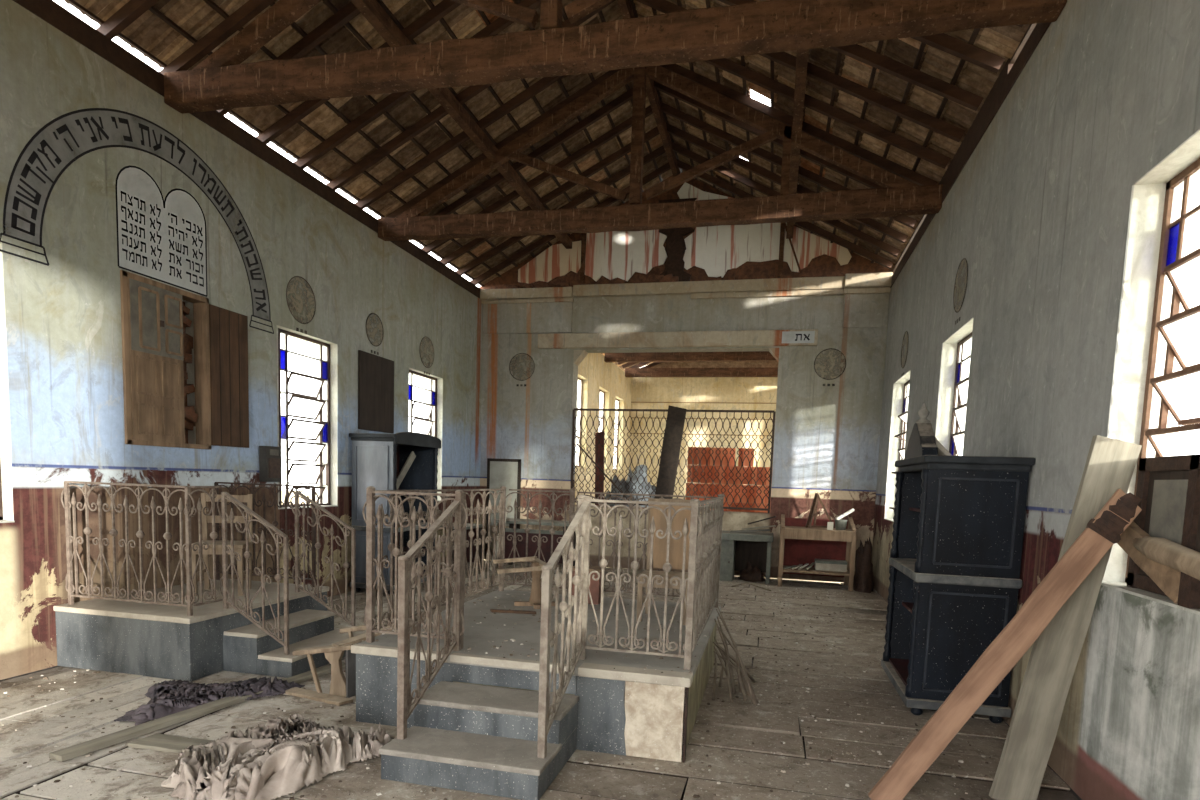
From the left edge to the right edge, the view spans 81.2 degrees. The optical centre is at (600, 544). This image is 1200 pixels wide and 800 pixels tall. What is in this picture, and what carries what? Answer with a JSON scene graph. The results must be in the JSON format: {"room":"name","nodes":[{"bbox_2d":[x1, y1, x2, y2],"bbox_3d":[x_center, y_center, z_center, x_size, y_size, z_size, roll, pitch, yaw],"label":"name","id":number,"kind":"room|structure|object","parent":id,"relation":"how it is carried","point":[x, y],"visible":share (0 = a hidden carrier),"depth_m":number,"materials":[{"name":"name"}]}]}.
{"room":"house of worship","nodes":[
{"label":"house of worship","id":0,"kind":"room"},
{"bbox_2d":[0,0,482,679],"bbox_3d":[-3.865,-1.428,5.795,0.310,4.510,13.600,3,5,13],"label":"wall","id":1,"kind":"structure","parent":0,"point":[100,177],"depth_m":5.63,"materials":[{"name":"paint"}]},
{"bbox_2d":[0,458,14,522],"bbox_3d":[-4.182,-1.061,4.302,0.170,1.906,0.900,3,5,13],"label":"window","id":2,"kind":"structure","parent":1,"relation":"in","point":[1,503],"depth_m":4.80,"materials":[{"name":"metal"}]},
{"bbox_2d":[120,270,248,449],"bbox_3d":[-3.719,-1.531,6.197,0.315,1.350,1.335,3,5,13],"label":"upper cabinet","id":3,"kind":"object","parent":1,"relation":"attached to","point":[157,347],"visible":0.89,"depth_m":6.01,"materials":[{"name":"brown wood"}]},
{"bbox_2d":[259,446,280,481],"bbox_3d":[-3.373,-0.819,7.151,0.099,0.360,0.220,3,5,13],"label":"meter box","id":4,"kind":"object","parent":1,"relation":"attached to","point":[269,456],"visible":1,"depth_m":7.08,"materials":[{"name":"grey metal"}]},
{"bbox_2d":[277,328,279,508],"bbox_3d":[-3.537,-1.330,7.401,0.190,1.900,0.150,3,5,13],"label":"trim","id":5,"kind":"structure","parent":1,"relation":"attached to","point":[277,328],"depth_m":7.42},
{"bbox_2d":[278,328,337,508],"bbox_3d":[-3.320,-1.365,7.888,0.198,1.906,0.900,3,5,13],"label":"window","id":6,"kind":"structure","parent":1,"relation":"in","point":[324,366],"depth_m":7.93,"materials":[{"name":"metal"}]},
{"bbox_2d":[358,350,393,433],"bbox_3d":[-2.892,-1.942,9.036,0.034,0.960,0.800,3,5,13],"label":"wooden board","id":7,"kind":"object","parent":1,"relation":"attached to","point":[375,373],"visible":1,"depth_m":8.98,"materials":[{"name":"brown wood"}]},
{"bbox_2d":[408,370,440,500],"bbox_3d":[-2.673,-1.587,10.515,0.188,1.906,0.910,3,5,13],"label":"window","id":8,"kind":"structure","parent":1,"relation":"in","point":[433,394],"depth_m":10.68,"materials":[{"name":"metal"}]},
{"bbox_2d":[13,0,1051,297],"bbox_3d":[-0.377,-4.552,4.834,6.812,2.120,14.102,3,5,13],"label":"ceiling","id":9,"kind":"structure","parent":0,"point":[915,109],"depth_m":7.40,"materials":[{"name":"wood"}]},
{"bbox_2d":[163,0,1066,113],"bbox_3d":[-0.338,-4.341,4.996,6.611,1.826,0.195,3,5,13],"label":"roof truss","id":10,"kind":"object","parent":9,"relation":"attached to","point":[220,81],"visible":1,"depth_m":4.99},
{"bbox_2d":[378,65,942,240],"bbox_3d":[0.425,-4.605,8.123,6.611,1.827,0.195,3,5,13],"label":"roof truss","id":11,"kind":"object","parent":9,"relation":"attached to","point":[898,196],"visible":0.91,"depth_m":8.02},
{"bbox_2d":[0,560,1081,799],"bbox_3d":[-0.592,1.058,5.205,7.213,0.131,13.600,3,5,13],"label":"floor","id":12,"kind":"structure","parent":0,"point":[600,780],"depth_m":4.22,"materials":[{"name":"wood"}]},
{"bbox_2d":[127,733,213,752],"bbox_3d":[-2.182,1.075,3.726,0.637,0.020,0.167,3,5,12],"label":"plank","id":13,"kind":"object","parent":12,"relation":"on","point":[158,742],"visible":0.54,"depth_m":3.73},
{"bbox_2d":[49,662,345,761],"bbox_3d":[-2.350,0.994,4.450,0.107,0.030,2.041,4,6,22],"label":"batten","id":14,"kind":"object","parent":12,"relation":"on","point":[98,743],"visible":0.74,"depth_m":3.98,"materials":[{"name":"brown wood"}]},
{"bbox_2d":[53,578,365,681],"bbox_3d":[-2.947,0.655,5.669,1.771,0.450,1.580,3,5,13],"label":"platform","id":15,"kind":"object","parent":12,"relation":"on","point":[144,639],"visible":0.87,"depth_m":5.08,"materials":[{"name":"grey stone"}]},
{"bbox_2d":[61,481,194,615],"bbox_3d":[-3.377,0.021,4.992,1.165,0.907,0.054,3,5,13],"label":"iron railing","id":16,"kind":"object","parent":15,"relation":"on","point":[113,532],"visible":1,"depth_m":4.99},
{"bbox_2d":[185,486,222,605],"bbox_3d":[-2.827,0.009,4.985,0.054,0.844,0.311,3,5,13],"label":"iron railing","id":17,"kind":"object","parent":16,"relation":"attached to","point":[213,534],"visible":0.99,"depth_m":4.99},
{"bbox_2d":[191,493,252,595],"bbox_3d":[-3.153,-0.005,5.831,0.400,0.822,0.397,1,5,-15],"label":"wooden chair","id":18,"kind":"object","parent":15,"relation":"on","point":[238,545],"visible":0.61,"depth_m":5.92,"materials":[{"name":"brown wood"}]},
{"bbox_2d":[217,492,288,654],"bbox_3d":[-2.552,0.208,5.127,0.596,1.166,0.054,3,5,13],"label":"iron railing","id":19,"kind":"object","parent":15,"relation":"on","point":[278,577],"visible":1,"depth_m":5.11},
{"bbox_2d":[211,482,318,586],"bbox_3d":[-3.050,-0.094,6.349,1.132,0.907,0.054,3,5,13],"label":"iron railing","id":20,"kind":"object","parent":15,"relation":"on","point":[313,488],"visible":0.58,"depth_m":6.32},
{"bbox_2d":[290,491,355,625],"bbox_3d":[-2.352,0.142,5.909,0.618,1.166,0.054,3,5,13],"label":"iron railing","id":21,"kind":"object","parent":15,"relation":"on","point":[297,512],"visible":1,"depth_m":5.89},
{"bbox_2d":[114,676,304,725],"bbox_3d":[-2.579,0.942,4.559,0.637,0.094,1.097,6,7,39],"label":"crumpled cloth","id":22,"kind":"object","parent":12,"relation":"on","point":[170,697],"visible":0.94,"depth_m":4.46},
{"bbox_2d":[161,713,392,799],"bbox_3d":[-1.592,1.019,3.576,0.705,0.190,1.109,5,6,32],"label":"crumpled cloth","id":23,"kind":"object","parent":12,"relation":"on","point":[275,759],"visible":0.96,"depth_m":3.32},
{"bbox_2d":[285,687,352,705],"bbox_3d":[-1.868,1.002,4.614,0.528,0.022,0.107,4,6,25],"label":"wooden floorboards","id":24,"kind":"object","parent":12,"relation":"on","point":[299,692],"visible":1,"depth_m":4.58,"materials":[{"name":"brown wood"}]},
{"bbox_2d":[292,623,397,697],"bbox_3d":[-1.729,0.778,4.836,0.394,0.448,0.756,5,6,32],"label":"seat","id":25,"kind":"object","parent":12,"relation":"on","point":[341,686],"visible":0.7,"depth_m":4.64,"materials":[{"name":"brown wood"}]},
{"bbox_2d":[349,432,440,594],"bbox_3d":[-2.637,-0.434,9.070,0.640,2.010,1.200,3,5,13],"label":"wardrobe","id":26,"kind":"object","parent":12,"relation":"on","point":[377,459],"visible":0.47,"depth_m":8.56,"materials":[{"name":"black wood"}]},
{"bbox_2d":[396,451,415,488],"bbox_3d":[-2.539,-0.922,8.999,0.028,0.568,0.528,4,6,20],"label":"board","id":27,"kind":"object","parent":26,"relation":"on","point":[409,461],"visible":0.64,"depth_m":9.02,"materials":[{"name":"grey wood"}]},
{"bbox_2d":[398,546,426,551],"bbox_3d":[-2.704,0.095,9.131,0.460,0.020,1.068,3,5,13],"label":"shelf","id":28,"kind":"object","parent":26,"relation":"attached to","point":[405,548],"depth_m":9.52,"materials":[{"name":"brown wood"}]},
{"bbox_2d":[440,523,482,573],"bbox_3d":[-2.242,0.055,10.920,0.600,0.720,0.750,3,5,13],"label":"bench","id":29,"kind":"object","parent":12,"relation":"on","point":[467,524],"visible":0.24,"depth_m":11.20,"materials":[{"name":"grey paint"}]},
{"bbox_2d":[0,563,998,799],"bbox_3d":[-0.097,0.849,6.978,6.715,0.011,9.603,3,5,13],"label":"debris","id":30,"kind":"object","parent":12,"relation":"on","point":[828,713],"visible":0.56,"depth_m":4.18,"materials":[{"name":"paint"}]},
{"bbox_2d":[489,494,511,570],"bbox_3d":[-1.594,-0.195,11.179,0.067,1.231,0.467,5,6,33],"label":"stick","id":31,"kind":"object","parent":12,"relation":"on","point":[510,495],"visible":0.44,"depth_m":11.21,"materials":[{"name":"wood"}]},
{"bbox_2d":[485,458,520,559],"bbox_3d":[-1.721,-0.602,12.338,0.620,1.800,0.048,3,5,13],"label":"framed panel","id":32,"kind":"object","parent":12,"relation":"on","point":[500,472],"visible":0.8,"depth_m":12.28,"materials":[{"name":"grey wood"}]},
{"bbox_2d":[351,590,720,799],"bbox_3d":[-0.318,0.819,4.739,2.016,0.473,2.975,3,5,13],"label":"stone platform","id":33,"kind":"object","parent":12,"relation":"on","point":[474,729],"visible":0.9,"depth_m":3.83,"materials":[{"name":"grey stone"}]},
{"bbox_2d":[362,486,467,650],"bbox_3d":[-1.106,0.140,4.138,0.683,0.942,0.054,3,5,13],"label":"iron railing","id":34,"kind":"object","parent":33,"relation":"on","point":[369,611],"visible":0.75,"depth_m":4.15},
{"bbox_2d":[397,492,465,739],"bbox_3d":[-0.905,0.337,3.820,0.054,1.242,0.740,3,5,13],"label":"iron railing","id":35,"kind":"object","parent":33,"relation":"on","point":[405,705],"visible":0.83,"depth_m":3.69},
{"bbox_2d":[375,486,505,629],"bbox_3d":[-1.125,0.035,5.259,0.054,0.942,2.180,3,5,13],"label":"iron railing","id":36,"kind":"object","parent":33,"relation":"on","point":[502,503],"visible":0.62,"depth_m":5.49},
{"bbox_2d":[490,609,535,613],"bbox_3d":[-0.663,0.509,5.289,0.360,0.020,0.041,2,5,4],"label":"stick","id":37,"kind":"object","parent":33,"relation":"on","point":[491,610],"visible":1,"depth_m":5.27,"materials":[{"name":"brown wood"}]},
{"bbox_2d":[493,556,554,608],"bbox_3d":[-0.634,0.294,5.661,0.582,0.385,0.326,3,5,13],"label":"stand","id":38,"kind":"object","parent":33,"relation":"on","point":[536,570],"visible":0.88,"depth_m":5.59,"materials":[{"name":"brown wood"}]},
{"bbox_2d":[356,592,720,677],"bbox_3d":[-0.226,0.552,5.032,2.032,0.010,2.322,3,5,13],"label":"debris","id":39,"kind":"object","parent":33,"relation":"on","point":[468,648],"visible":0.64,"depth_m":4.45,"materials":[{"name":"paint"}]},
{"bbox_2d":[503,488,577,595],"bbox_3d":[-0.542,-0.030,6.175,0.694,0.942,0.054,3,5,13],"label":"iron railing","id":40,"kind":"object","parent":33,"relation":"on","point":[571,510],"visible":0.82,"depth_m":6.16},
{"bbox_2d":[537,496,591,757],"bbox_3d":[-0.176,0.376,3.667,0.054,1.242,0.783,3,5,13],"label":"iron railing","id":41,"kind":"object","parent":33,"relation":"on","point":[546,714],"visible":1,"depth_m":3.57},
{"bbox_2d":[572,566,605,604],"bbox_3d":[-0.112,0.338,5.864,0.260,0.295,0.200,3,5,13],"label":"stool","id":42,"kind":"object","parent":33,"relation":"on","point":[595,586],"visible":0.39,"depth_m":5.77,"materials":[{"name":"brown paint"}]},
{"bbox_2d":[572,494,701,669],"bbox_3d":[0.187,0.205,3.910,0.727,0.942,0.054,3,5,13],"label":"iron railing","id":43,"kind":"object","parent":33,"relation":"on","point":[694,503],"visible":0.95,"depth_m":3.89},
{"bbox_2d":[574,492,723,596],"bbox_3d":[0.372,0.002,5.955,1.308,0.854,0.054,3,5,13],"label":"iron railing","id":44,"kind":"object","parent":33,"relation":"on","point":[630,505],"visible":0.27,"depth_m":5.98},
{"bbox_2d":[636,498,700,624],"bbox_3d":[0.506,0.115,5.253,0.400,0.897,0.427,3,5,13],"label":"wooden chair","id":45,"kind":"object","parent":33,"relation":"on","point":[659,545],"visible":0.48,"depth_m":5.38,"materials":[{"name":"brown wood"}]},
{"bbox_2d":[692,494,723,647],"bbox_3d":[0.742,0.137,4.843,0.054,0.942,2.074,3,5,13],"label":"iron railing","id":46,"kind":"object","parent":33,"relation":"on","point":[708,556],"visible":0.89,"depth_m":4.74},
{"bbox_2d":[496,518,575,569],"bbox_3d":[-1.045,0.009,11.476,1.260,0.790,0.600,3,5,13],"label":"table","id":47,"kind":"object","parent":12,"relation":"on","point":[520,545],"visible":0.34,"depth_m":11.25,"materials":[{"name":"grey paint"}]},
{"bbox_2d":[712,607,758,705],"bbox_3d":[0.980,0.781,5.031,0.343,0.575,0.593,3,5,13],"label":"bundle","id":48,"kind":"object","parent":12,"relation":"on","point":[726,656],"visible":1,"depth_m":4.99,"materials":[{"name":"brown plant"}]},
{"bbox_2d":[720,530,772,583],"bbox_3d":[2.142,0.184,11.022,1.080,0.740,0.660,3,5,13],"label":"desk","id":49,"kind":"object","parent":12,"relation":"on","point":[737,548],"visible":0.61,"depth_m":10.80,"materials":[{"name":"grey paint"}]},
{"bbox_2d":[730,529,770,532],"bbox_3d":[2.323,-0.208,10.882,0.670,0.063,0.106,1,5,-7],"label":"board","id":50,"kind":"object","parent":49,"relation":"on","point":[759,529],"visible":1,"depth_m":10.84,"materials":[{"name":"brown wood"}]},
{"bbox_2d":[738,561,765,581],"bbox_3d":[2.378,0.418,11.008,0.435,0.292,0.402,3,5,13],"label":"rubble heap","id":51,"kind":"object","parent":12,"relation":"on","point":[752,574],"visible":1,"depth_m":10.92,"materials":[{"name":"brown soil"}]},
{"bbox_2d":[777,514,856,590],"bbox_3d":[3.248,0.106,10.591,1.060,1.049,0.700,3,5,13],"label":"desk","id":52,"kind":"object","parent":12,"relation":"on","point":[798,544],"visible":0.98,"depth_m":10.78,"materials":[{"name":"brown wood"}]},
{"bbox_2d":[783,565,848,575],"bbox_3d":[3.233,0.396,10.598,0.980,0.030,0.640,3,5,13],"label":"shelf","id":53,"kind":"object","parent":52,"relation":"attached to","point":[811,570],"depth_m":10.36,"materials":[{"name":"brown wood"}]},
{"bbox_2d":[805,493,834,527],"bbox_3d":[3.336,-0.507,10.604,0.432,0.541,0.107,3,5,13],"label":"easel","id":54,"kind":"object","parent":52,"relation":"on","point":[813,509],"visible":0.99,"depth_m":10.61,"materials":[{"name":"brown wood"}]},
{"bbox_2d":[815,559,846,571],"bbox_3d":[3.468,0.318,10.570,0.450,0.144,0.280,3,5,13],"label":"box","id":55,"kind":"object","parent":52,"relation":"on","point":[820,564],"visible":1,"depth_m":10.45,"materials":[{"name":"cardboard"}]},
{"bbox_2d":[834,514,847,529],"bbox_3d":[3.565,-0.331,10.393,0.198,0.234,0.196,3,5,13],"label":"bucket","id":56,"kind":"object","parent":52,"relation":"on","point":[840,524],"visible":1,"depth_m":10.34,"materials":[{"name":"grey paint"}]},
{"bbox_2d":[853,537,873,592],"bbox_3d":[3.868,0.282,10.291,0.295,0.797,0.549,3,5,13],"label":"bag","id":57,"kind":"object","parent":12,"relation":"on","point":[862,582],"visible":0.99,"depth_m":10.16,"materials":[{"name":"brown fabric"}]},
{"bbox_2d":[881,403,1034,723],"bbox_3d":[2.487,0.065,4.999,0.640,2.115,1.120,3,5,13],"label":"wardrobe","id":58,"kind":"object","parent":12,"relation":"on","point":[958,532],"visible":0.98,"depth_m":4.53,"materials":[{"name":"black wood"}]},
{"bbox_2d":[889,658,908,685],"bbox_3d":[2.466,0.978,5.082,0.560,0.020,0.990,3,5,13],"label":"shelf","id":59,"kind":"object","parent":58,"relation":"attached to","point":[898,666],"depth_m":5.32,"materials":[{"name":"brown wood"}]},
{"bbox_2d":[902,602,913,612],"bbox_3d":[2.511,0.522,5.032,0.480,0.020,0.988,3,5,13],"label":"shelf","id":60,"kind":"object","parent":58,"relation":"attached to","point":[908,605],"depth_m":5.45,"materials":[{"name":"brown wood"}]},
{"bbox_2d":[868,489,1141,799],"bbox_3d":[1.817,0.515,3.188,1.073,1.564,0.060,2,5,4],"label":"plank","id":61,"kind":"object","parent":12,"relation":"on","point":[1101,532],"visible":1,"depth_m":3.17,"materials":[{"name":"brown wood"}]},
{"bbox_2d":[989,435,1141,799],"bbox_3d":[2.187,0.377,3.311,0.559,1.777,0.073,1,5,-6],"label":"plank","id":62,"kind":"object","parent":12,"relation":"on","point":[1110,464],"visible":0.82,"depth_m":3.31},
{"bbox_2d":[282,490,843,582],"bbox_3d":[0.212,1.100,12.036,85.000,0.400,90.000,3,5,13],"label":"ground","id":63,"kind":"structure","parent":0,"point":[305,493],"depth_m":45.63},
{"bbox_2d":[575,353,631,504],"bbox_3d":[-0.238,-2.586,16.281,0.250,3.720,7.990,3,5,13],"label":"wall","id":64,"kind":"structure","parent":0,"point":[596,374],"depth_m":16.90,"materials":[{"name":"paint"}]},
{"bbox_2d":[575,378,582,466],"bbox_3d":[-0.572,-2.619,14.944,0.040,1.910,1.050,3,5,13],"label":"window","id":65,"kind":"structure","parent":64,"relation":"in","point":[581,380],"depth_m":15.39,"materials":[{"name":"white glass"}]},
{"bbox_2d":[598,389,604,431],"bbox_3d":[-0.077,-2.790,16.968,0.040,1.910,1.050,3,5,13],"label":"window","id":66,"kind":"structure","parent":64,"relation":"in","point":[599,389],"depth_m":17.37,"materials":[{"name":"white glass"}]},
{"bbox_2d":[613,399,619,469],"bbox_3d":[0.337,-2.933,18.662,0.040,1.910,1.050,3,5,13],"label":"window","id":67,"kind":"structure","parent":64,"relation":"in","point":[617,423],"depth_m":19.10,"materials":[{"name":"white glass"}]},
{"bbox_2d":[479,294,889,581],"bbox_3d":[1.131,-1.883,11.708,7.213,4.660,0.312,3,5,13],"label":"wall","id":68,"kind":"structure","parent":0,"point":[829,399],"depth_m":11.23,"materials":[{"name":"paint"}]},
{"bbox_2d":[483,302,572,333],"bbox_3d":[-1.261,-3.856,11.948,1.600,0.500,0.055,3,5,13],"label":"trim","id":69,"kind":"structure","parent":68,"relation":"attached to","point":[547,317],"depth_m":11.92,"materials":[{"name":"paint"}]},
{"bbox_2d":[577,443,633,505],"bbox_3d":[0.073,-1.195,12.072,1.056,1.051,0.026,3,5,10],"label":"rod","id":70,"kind":"object","parent":68,"relation":"on","point":[578,445],"visible":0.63,"depth_m":12.07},
{"bbox_2d":[654,405,686,498],"bbox_3d":[1.140,-1.427,11.570,0.479,1.717,0.085,3,5,13],"label":"board","id":71,"kind":"object","parent":68,"relation":"on","point":[670,452],"visible":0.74,"depth_m":11.54,"materials":[{"name":"brown wood"}]},
{"bbox_2d":[571,408,775,512],"bbox_3d":[1.133,-1.410,11.661,3.365,1.648,0.035,3,5,13],"label":"metal grille","id":72,"kind":"object","parent":68,"relation":"in","point":[574,409],"visible":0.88,"depth_m":11.60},
{"bbox_2d":[573,348,778,365],"bbox_3d":[1.211,-3.096,11.592,3.370,0.220,0.300,3,5,13],"label":"trim","id":73,"kind":"structure","parent":68,"relation":"attached to","point":[579,355],"depth_m":11.82,"materials":[{"name":"paint"}]},
{"bbox_2d":[538,329,817,348],"bbox_3d":[1.149,-3.330,11.386,4.560,0.240,0.090,3,5,13],"label":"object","id":74,"kind":"structure","parent":68,"relation":"attached to","point":[803,337],"depth_m":11.31,"materials":[{"name":"paint"}]},
{"bbox_2d":[480,272,892,303],"bbox_3d":[1.154,-4.104,11.283,6.613,0.280,0.160,3,5,13],"label":"trim","id":75,"kind":"structure","parent":68,"relation":"attached to","point":[852,283],"depth_m":11.11,"materials":[{"name":"paint"}]},
{"bbox_2d":[843,293,888,327],"bbox_3d":[4.037,-3.558,10.679,0.633,0.500,0.055,3,5,13],"label":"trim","id":76,"kind":"structure","parent":68,"relation":"attached to","point":[860,310],"depth_m":10.65,"materials":[{"name":"paint"}]},
{"bbox_2d":[479,172,891,288],"bbox_3d":[1.233,-5.095,11.379,7.213,1.800,0.375,3,5,13],"label":"wall","id":77,"kind":"structure","parent":0,"point":[752,251],"depth_m":11.27,"materials":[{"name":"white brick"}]},
{"bbox_2d":[601,351,777,376],"bbox_3d":[2.755,-4.974,15.611,6.257,1.600,8.390,3,5,13],"label":"ceiling","id":78,"kind":"structure","parent":0,"point":[750,363],"depth_m":18.18,"materials":[{"name":"wood"}]},
{"bbox_2d":[629,377,777,503],"bbox_3d":[3.608,-2.762,19.582,6.163,3.720,0.250,3,5,13],"label":"wall","id":79,"kind":"structure","parent":0,"point":[740,390],"depth_m":19.56,"materials":[{"name":"paint"}]},
{"bbox_2d":[631,402,775,435],"bbox_3d":[3.586,-3.469,19.392,5.633,0.904,0.012,3,5,13],"label":"trim","id":80,"kind":"structure","parent":79,"relation":"attached to","point":[631,402],"depth_m":19.54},
{"bbox_2d":[872,0,1199,799],"bbox_3d":[2.838,-1.052,4.189,0.310,4.510,13.600,3,5,13],"label":"wall","id":81,"kind":"structure","parent":0,"point":[1044,247],"depth_m":3.84,"materials":[{"name":"paint"}]},
{"bbox_2d":[884,380,909,521],"bbox_3d":[4.064,-1.243,9.270,0.286,1.906,1.250,3,5,13],"label":"window","id":82,"kind":"structure","parent":81,"relation":"in","point":[901,449],"depth_m":9.69,"materials":[{"name":"glass"}]},
{"bbox_2d":[949,332,971,455],"bbox_3d":[3.358,-1.012,6.524,0.217,1.906,1.120,3,5,13],"label":"window","id":83,"kind":"structure","parent":81,"relation":"in","point":[955,424],"depth_m":6.88,"materials":[{"name":"glass"}]},
{"bbox_2d":[1101,158,1199,614],"bbox_3d":[2.464,-0.699,2.828,0.235,1.906,1.130,3,5,13],"label":"window","id":84,"kind":"structure","parent":81,"relation":"in","point":[1172,258],"depth_m":3.21,"materials":[{"name":"brown wood"}]},
{"bbox_2d":[1117,521,1180,602],"bbox_3d":[2.390,0.040,3.071,0.040,0.348,0.682,3,5,13],"label":"board","id":85,"kind":"object","parent":84,"relation":"on","point":[1167,579],"visible":0.5,"depth_m":2.98,"materials":[{"name":"brown wood"}]},
{"bbox_2d":[1127,454,1199,596],"bbox_3d":[2.392,-0.060,2.796,0.050,0.597,0.950,3,5,13],"label":"shutter","id":86,"kind":"object","parent":84,"relation":"attached to","point":[1168,487],"visible":0.76,"depth_m":3.00,"materials":[{"name":"brown wood"}]},
{"bbox_2d":[1132,536,1199,579],"bbox_3d":[2.323,0.072,2.796,0.110,0.174,0.691,3,5,13],"label":"log","id":87,"kind":"object","parent":84,"relation":"on","point":[1163,551],"visible":0.95,"depth_m":2.81,"materials":[{"name":"brown wood"}]},
{"bbox_2d":[1177,572,1199,608],"bbox_3d":[2.296,0.176,2.711,0.060,0.137,0.080,3,5,13],"label":"block","id":88,"kind":"object","parent":84,"relation":"on","point":[1189,586],"visible":0.8,"depth_m":2.69,"materials":[{"name":"brown wood"}]},
{"bbox_3d":[2.602,-0.634,15.881,6.163,0.100,8.240,3,5,13],"label":"floor","id":89,"kind":"structure","parent":0,"visible":0},
{"bbox_2d":[595,431,603,505],"bbox_3d":[-0.023,-1.268,12.797,0.190,1.581,0.100,3,5,14],"label":"leaning post","id":90,"kind":"object","parent":89,"relation":"on","point":[601,459],"visible":0.52,"depth_m":12.74,"materials":[{"name":"red wood"}]},
{"bbox_2d":[605,464,655,507],"bbox_3d":[0.572,-1.035,13.476,1.204,1.008,0.972,6,7,40],"label":"rubble heap","id":91,"kind":"object","parent":89,"relation":"on","point":[634,479],"visible":0.48,"depth_m":13.20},
{"bbox_3d":[2.665,-0.619,13.346,0.220,0.340,0.032,-1,6,-27],"label":"tile","id":92,"kind":"structure","parent":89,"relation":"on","visible":0},
{"bbox_2d":[736,485,741,502],"bbox_3d":[2.686,-0.966,13.360,0.220,0.340,0.032,0,6,-24],"label":"tile","id":93,"kind":"structure","parent":92,"relation":"on","point":[740,487],"depth_m":13.32,"materials":[{"name":"ceramic"}]},
{"bbox_2d":[737,466,742,483],"bbox_3d":[2.699,-1.310,13.330,0.220,0.340,0.033,0,5,-21],"label":"tile","id":94,"kind":"structure","parent":93,"relation":"on","point":[739,467],"depth_m":13.29,"materials":[{"name":"ceramic"}]},
{"label":"tile","id":95,"kind":"structure","parent":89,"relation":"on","visible":0},
{"bbox_2d":[723,484,727,501],"bbox_3d":[2.436,-0.980,13.412,0.220,0.340,0.032,0,5,-22],"label":"tile","id":96,"kind":"structure","parent":95,"relation":"on","point":[726,486],"depth_m":13.38,"materials":[{"name":"ceramic"}]},
{"bbox_2d":[724,466,728,483],"bbox_3d":[2.451,-1.324,13.393,0.220,0.340,0.032,0,5,-22],"label":"tile","id":97,"kind":"structure","parent":96,"relation":"on","point":[727,469],"depth_m":13.35,"materials":[{"name":"ceramic"}]},
{"bbox_2d":[724,448,735,465],"bbox_3d":[2.464,-1.670,13.392,0.220,0.340,0.032,0,6,-19],"label":"tile","id":98,"kind":"structure","parent":97,"relation":"on","point":[728,455],"depth_m":13.37,"materials":[{"name":"ceramic"}]},
{"bbox_3d":[2.764,-0.615,13.342,0.220,0.340,0.032,0,6,-20],"label":"tile","id":99,"kind":"structure","parent":89,"relation":"on","visible":0},
{"bbox_2d":[741,485,746,502],"bbox_3d":[2.773,-0.959,13.319,0.220,0.340,0.032,0,5,-19],"label":"tile","id":100,"kind":"structure","parent":99,"relation":"on","point":[743,500],"depth_m":13.29,"materials":[{"name":"ceramic"}]},
{"bbox_2d":[742,466,747,484],"bbox_3d":[2.787,-1.306,13.327,0.220,0.340,0.032,0,6,-24],"label":"tile","id":101,"kind":"structure","parent":100,"relation":"on","point":[744,482],"depth_m":13.29,"materials":[{"name":"ceramic"}]},
{"bbox_2d":[743,448,753,466],"bbox_3d":[2.803,-1.651,13.312,0.220,0.340,0.032,0,6,-17],"label":"tile","id":102,"kind":"structure","parent":101,"relation":"on","point":[746,462],"depth_m":13.29,"materials":[{"name":"ceramic"}]},
{"label":"tile","id":103,"kind":"structure","parent":89,"relation":"on","visible":0},
{"bbox_2d":[699,483,704,500],"bbox_3d":[2.001,-1.005,13.525,0.220,0.340,0.032,0,5,-18],"label":"tile","id":104,"kind":"structure","parent":103,"relation":"on","point":[702,484],"depth_m":13.49,"materials":[{"name":"ceramic"}]},
{"bbox_2d":[700,465,705,482],"bbox_3d":[2.017,-1.348,13.490,0.220,0.340,0.032,0,7,-24],"label":"tile","id":105,"kind":"structure","parent":104,"relation":"on","point":[702,480],"depth_m":13.45,"materials":[{"name":"ceramic"}]},
{"bbox_2d":[701,447,706,464],"bbox_3d":[2.035,-1.694,13.488,0.220,0.340,0.032,0,7,-23],"label":"tile","id":106,"kind":"structure","parent":105,"relation":"on","point":[703,460],"depth_m":13.45,"materials":[{"name":"ceramic"}]},
{"bbox_3d":[1.807,-0.668,13.562,0.220,0.340,0.032,-1,6,-26],"label":"tile","id":107,"kind":"structure","parent":89,"relation":"on","visible":0},
{"bbox_2d":[690,483,695,498],"bbox_3d":[1.825,-1.013,13.554,0.220,0.340,0.033,0,5,-20],"label":"tile","id":108,"kind":"structure","parent":107,"relation":"on","point":[692,486],"depth_m":13.51,"materials":[{"name":"ceramic"}]},
{"bbox_2d":[692,465,695,482],"bbox_3d":[1.858,-1.358,13.543,0.220,0.340,0.032,-1,7,-27],"label":"tile","id":109,"kind":"structure","parent":108,"relation":"on","point":[693,469],"depth_m":13.49,"materials":[{"name":"ceramic"}]},
{"bbox_2d":[692,447,697,464],"bbox_3d":[1.863,-1.702,13.511,0.220,0.340,0.032,0,6,-20],"label":"tile","id":110,"kind":"structure","parent":109,"relation":"on","point":[694,448],"depth_m":13.48,"materials":[{"name":"ceramic"}]},
{"label":"tile","id":111,"kind":"structure","parent":89,"relation":"on","visible":0},
{"bbox_2d":[714,484,718,496],"bbox_3d":[2.254,-0.989,13.451,0.220,0.340,0.032,-1,7,-28],"label":"tile","id":112,"kind":"structure","parent":111,"relation":"on","point":[716,485],"depth_m":13.40,"materials":[{"name":"ceramic"}]},
{"bbox_2d":[714,466,719,483],"bbox_3d":[2.274,-1.335,13.445,0.220,0.340,0.032,0,5,-17],"label":"tile","id":113,"kind":"structure","parent":112,"relation":"on","point":[716,481],"depth_m":13.41,"materials":[{"name":"ceramic"}]},
{"bbox_2d":[715,448,720,465],"bbox_3d":[2.291,-1.680,13.439,0.220,0.340,0.032,0,6,-17],"label":"tile","id":114,"kind":"structure","parent":113,"relation":"on","point":[717,461],"depth_m":13.41,"materials":[{"name":"ceramic"}]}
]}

